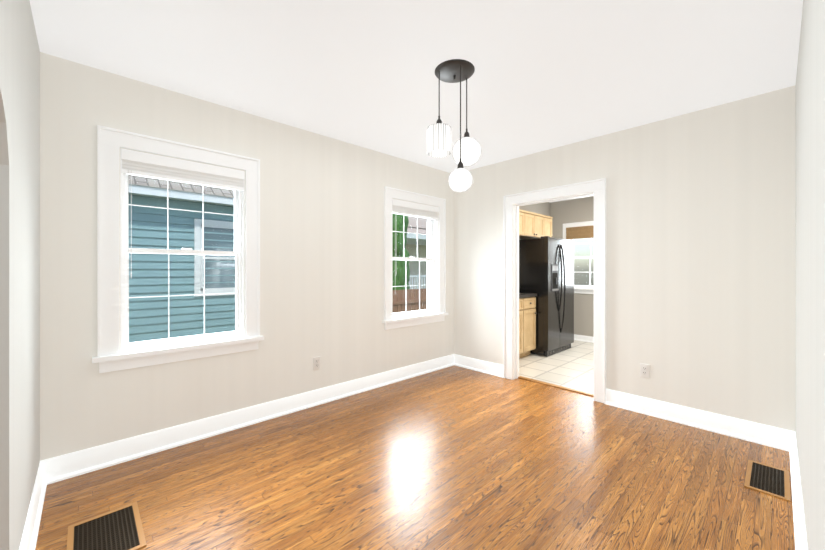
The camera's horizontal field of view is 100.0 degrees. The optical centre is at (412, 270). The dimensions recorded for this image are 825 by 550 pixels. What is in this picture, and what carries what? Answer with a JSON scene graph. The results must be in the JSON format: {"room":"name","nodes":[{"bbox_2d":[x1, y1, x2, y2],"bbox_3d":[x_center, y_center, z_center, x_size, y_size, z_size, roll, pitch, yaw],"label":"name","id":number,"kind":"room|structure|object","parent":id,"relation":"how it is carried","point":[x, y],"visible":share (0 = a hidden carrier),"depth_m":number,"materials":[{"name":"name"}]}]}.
{"room":"empty dining room","nodes":[
{"label":"empty dining room","id":0,"kind":"room"},
{"bbox_2d":[0,0,39,549],"bbox_3d":[-1.168,-0.010,0.857,0.140,2.500,3.010,0,0,-43],"label":"wall","id":1,"kind":"structure","parent":0,"point":[19,256],"depth_m":1.35,"materials":[{"name":"beige paint"}]},
{"bbox_2d":[19,458,50,549],"bbox_3d":[-1.749,1.171,1.594,0.029,0.138,1.080,0,0,-43],"label":"baseboard","id":2,"kind":"structure","parent":1,"relation":"attached to","point":[43,478],"depth_m":1.70,"materials":[{"name":"white wood"}]},
{"bbox_2d":[40,52,549,460],"bbox_3d":[-0.767,0.020,3.445,9.400,2.560,0.200,0,0,-43],"label":"wall","id":3,"kind":"structure","parent":0,"point":[322,246],"depth_m":2.74,"materials":[{"name":"beige paint"}]},
{"bbox_2d":[92,125,263,372],"bbox_3d":[-1.682,-0.128,2.572,1.030,1.545,0.292,0,0,-43],"label":"window","id":4,"kind":"structure","parent":3,"relation":"in","point":[245,253],"depth_m":2.41,"materials":[{"name":"white wood"}]},
{"bbox_2d":[51,354,454,483],"bbox_3d":[-0.794,1.171,3.263,3.710,0.138,0.029,0,0,-43],"label":"baseboard","id":5,"kind":"structure","parent":3,"relation":"attached to","point":[64,467],"depth_m":2.61,"materials":[{"name":"white wood"}]},
{"bbox_2d":[313,356,320,369],"bbox_3d":[-0.880,0.860,3.194,0.070,0.115,0.008,0,0,-43],"label":"outlet","id":6,"kind":"object","parent":3,"relation":"attached to","point":[316,363],"visible":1,"depth_m":3.19,"materials":[{"name":"white plastic"}]},
{"bbox_2d":[382,186,447,329],"bbox_3d":[-0.018,-0.128,4.145,1.030,1.545,0.292,0,0,-43],"label":"window","id":7,"kind":"structure","parent":3,"relation":"in","point":[429,314],"depth_m":4.14,"materials":[{"name":"white wood"}]},
{"bbox_2d":[519,209,526,236],"bbox_3d":[1.364,-0.700,5.094,0.662,0.380,0.324,0,0,-43],"label":"upper cabinet","id":8,"kind":"object","parent":3,"relation":"attached to","point":[522,213],"depth_m":5.14,"materials":[{"name":"brown wood"}]},
{"bbox_2d":[519,211,546,239],"bbox_3d":[1.790,-0.700,5.497,0.712,0.380,0.324,0,0,-43],"label":"upper cabinet","id":9,"kind":"object","parent":3,"relation":"attached to","point":[532,225],"depth_m":5.43,"materials":[{"name":"brown wood"}]},
{"bbox_2d":[547,216,552,236],"bbox_3d":[2.106,-0.700,5.796,0.356,0.380,0.324,0,0,-43],"label":"upper cabinet","id":10,"kind":"object","parent":3,"relation":"attached to","point":[549,219],"depth_m":5.74,"materials":[{"name":"brown wood"}]},
{"bbox_2d":[35,365,794,549],"bbox_3d":[-0.707,1.270,1.293,6.530,0.060,3.410,0,0,-43],"label":"floor","id":11,"kind":"structure","parent":0,"point":[453,457],"depth_m":2.02,"materials":[{"name":"brown wood"}]},
{"bbox_2d":[67,502,146,549],"bbox_3d":[-1.426,1.237,1.610,0.260,0.006,0.400,0,0,-43],"label":"floor air vent","id":12,"kind":"object","parent":11,"relation":"in","point":[120,528],"visible":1,"depth_m":1.63,"materials":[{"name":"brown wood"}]},
{"bbox_2d":[744,459,790,501],"bbox_3d":[2.105,1.237,2.053,0.400,0.006,0.180,0,0,-43],"label":"floor air vent","id":13,"kind":"object","parent":11,"relation":"in","point":[768,479],"visible":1,"depth_m":2.04,"materials":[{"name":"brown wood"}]},
{"bbox_2d":[29,0,802,202],"bbox_3d":[0.401,-1.320,2.210,9.400,0.120,3.600,0,0,-43],"label":"ceiling","id":14,"kind":"structure","parent":0,"point":[549,74],"depth_m":2.06,"materials":[{"name":"white paint"}]},
{"bbox_2d":[427,59,481,192],"bbox_3d":[0.285,-0.866,2.188,0.361,0.788,0.284,0,0,-43],"label":"pendant light","id":15,"kind":"object","parent":14,"relation":"hanging from","point":[466,151],"visible":1,"depth_m":2.13,"materials":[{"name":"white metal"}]},
{"bbox_2d":[519,340,593,393],"bbox_3d":[2.773,1.271,4.453,2.870,0.058,3.600,0,0,-43],"label":"floor","id":16,"kind":"structure","parent":0,"point":[572,367],"depth_m":4.41,"materials":[{"name":"beige tile"}]},
{"bbox_2d":[519,293,536,357],"bbox_3d":[1.234,0.740,4.811,1.085,1.000,0.524,0,0,-43],"label":"base cabinet","id":17,"kind":"object","parent":16,"relation":"on","point":[527,323],"visible":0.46,"depth_m":4.86,"materials":[{"name":"brown wood"}]},
{"bbox_2d":[519,236,573,356],"bbox_3d":[2.047,0.378,5.433,0.900,1.724,0.718,0,0,-43],"label":"fridge","id":18,"kind":"object","parent":16,"relation":"on","point":[546,269],"visible":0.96,"depth_m":5.09,"materials":[{"name":"black metal"}]},
{"bbox_2d":[550,196,593,336],"bbox_3d":[3.812,-0.010,5.298,0.200,2.500,3.400,0,0,-43],"label":"wall","id":19,"kind":"structure","parent":0,"point":[572,211],"depth_m":6.09,"materials":[{"name":"beige paint"}]},
{"bbox_2d":[563,221,593,293],"bbox_3d":[3.211,-0.215,5.927,0.290,1.250,1.260,0,0,-43],"label":"kitchen window","id":20,"kind":"structure","parent":19,"relation":"in","point":[576,230],"depth_m":6.04,"materials":[{"name":"white wood"}]},
{"bbox_2d":[574,334,593,342],"bbox_3d":[3.660,1.190,5.292,0.029,0.100,3.200,0,0,-43],"label":"baseboard","id":21,"kind":"structure","parent":19,"relation":"attached to","point":[583,338],"depth_m":5.99,"materials":[{"name":"white wood"}]},
{"bbox_2d":[454,86,794,430],"bbox_3d":[1.756,-0.010,3.353,0.120,2.500,3.400,0,0,-43],"label":"wall","id":22,"kind":"structure","parent":0,"point":[700,259],"depth_m":2.79,"materials":[{"name":"beige paint"}]},
{"bbox_2d":[455,354,502,377],"bbox_3d":[0.808,1.171,4.249,0.029,0.138,0.735,0,0,-43],"label":"baseboard","id":23,"kind":"structure","parent":22,"relation":"attached to","point":[478,365],"depth_m":4.23,"materials":[{"name":"white wood"}]},
{"bbox_2d":[503,178,605,403],"bbox_3d":[1.478,0.195,3.648,0.180,2.091,1.072,0,0,-43],"label":"door frame","id":24,"kind":"structure","parent":22,"relation":"attached to","point":[512,203],"depth_m":3.62,"materials":[{"name":"white wood"}]},
{"bbox_2d":[640,363,649,377],"bbox_3d":[2.008,0.870,2.993,0.008,0.115,0.070,0,0,-43],"label":"outlet","id":25,"kind":"object","parent":22,"relation":"attached to","point":[644,370],"visible":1,"depth_m":2.99,"materials":[{"name":"white plastic"}]},
{"bbox_2d":[605,389,786,450],"bbox_3d":[2.182,1.171,2.795,0.029,0.138,1.145,0,0,-43],"label":"baseboard","id":26,"kind":"structure","parent":22,"relation":"attached to","point":[758,433],"depth_m":2.70,"materials":[{"name":"white wood"}]},
{"bbox_2d":[795,0,824,549],"bbox_3d":[0.352,-0.010,0.086,6.410,2.500,0.200,0,0,-43],"label":"wall","id":27,"kind":"structure","parent":0,"point":[810,257],"depth_m":1.22,"materials":[{"name":"beige paint"}]},
{"bbox_2d":[787,430,807,549],"bbox_3d":[1.255,1.171,1.096,3.710,0.138,0.029,0,0,-43],"label":"baseboard","id":28,"kind":"structure","parent":27,"relation":"attached to","point":[800,537],"depth_m":1.78,"materials":[{"name":"white wood"}]},
{"label":"outside","id":29,"kind":"structure","parent":0,"visible":0},
{"bbox_3d":[-2.151,2.090,1.998,80.000,0.200,80.000,0,0,-43],"label":"lawn","id":30,"kind":"structure","parent":29,"visible":0},
{"bbox_2d":[129,175,234,342],"bbox_3d":[-8.271,-0.652,5.253,13.580,5.283,6.760,0,0,-43],"label":"neighbor house","id":31,"kind":"structure","parent":30,"relation":"on","point":[227,220],"depth_m":5.42,"materials":[{"name":"blue"}]},
{"bbox_2d":[392,213,409,289],"bbox_3d":[-0.704,-1.552,10.990,1.360,8.020,1.271,0,0,-43],"label":"tree","id":32,"kind":"object","parent":30,"relation":"on","point":[398,237],"depth_m":10.61,"materials":[{"name":"green plant"}]},
{"bbox_2d":[392,288,426,312],"bbox_3d":[1.530,1.240,10.276,7.525,1.500,0.070,0,0,-43],"label":"fence","id":33,"kind":"object","parent":30,"relation":"on","point":[407,294],"depth_m":8.74,"materials":[{"name":"brown wood"}]},
{"bbox_2d":[405,216,426,288],"bbox_3d":[-1.078,-1.185,20.148,10.300,6.350,10.900,0,0,-43],"label":"house","id":34,"kind":"structure","parent":30,"relation":"on","point":[412,247],"depth_m":17.11,"materials":[{"name":"beige"}]}
]}

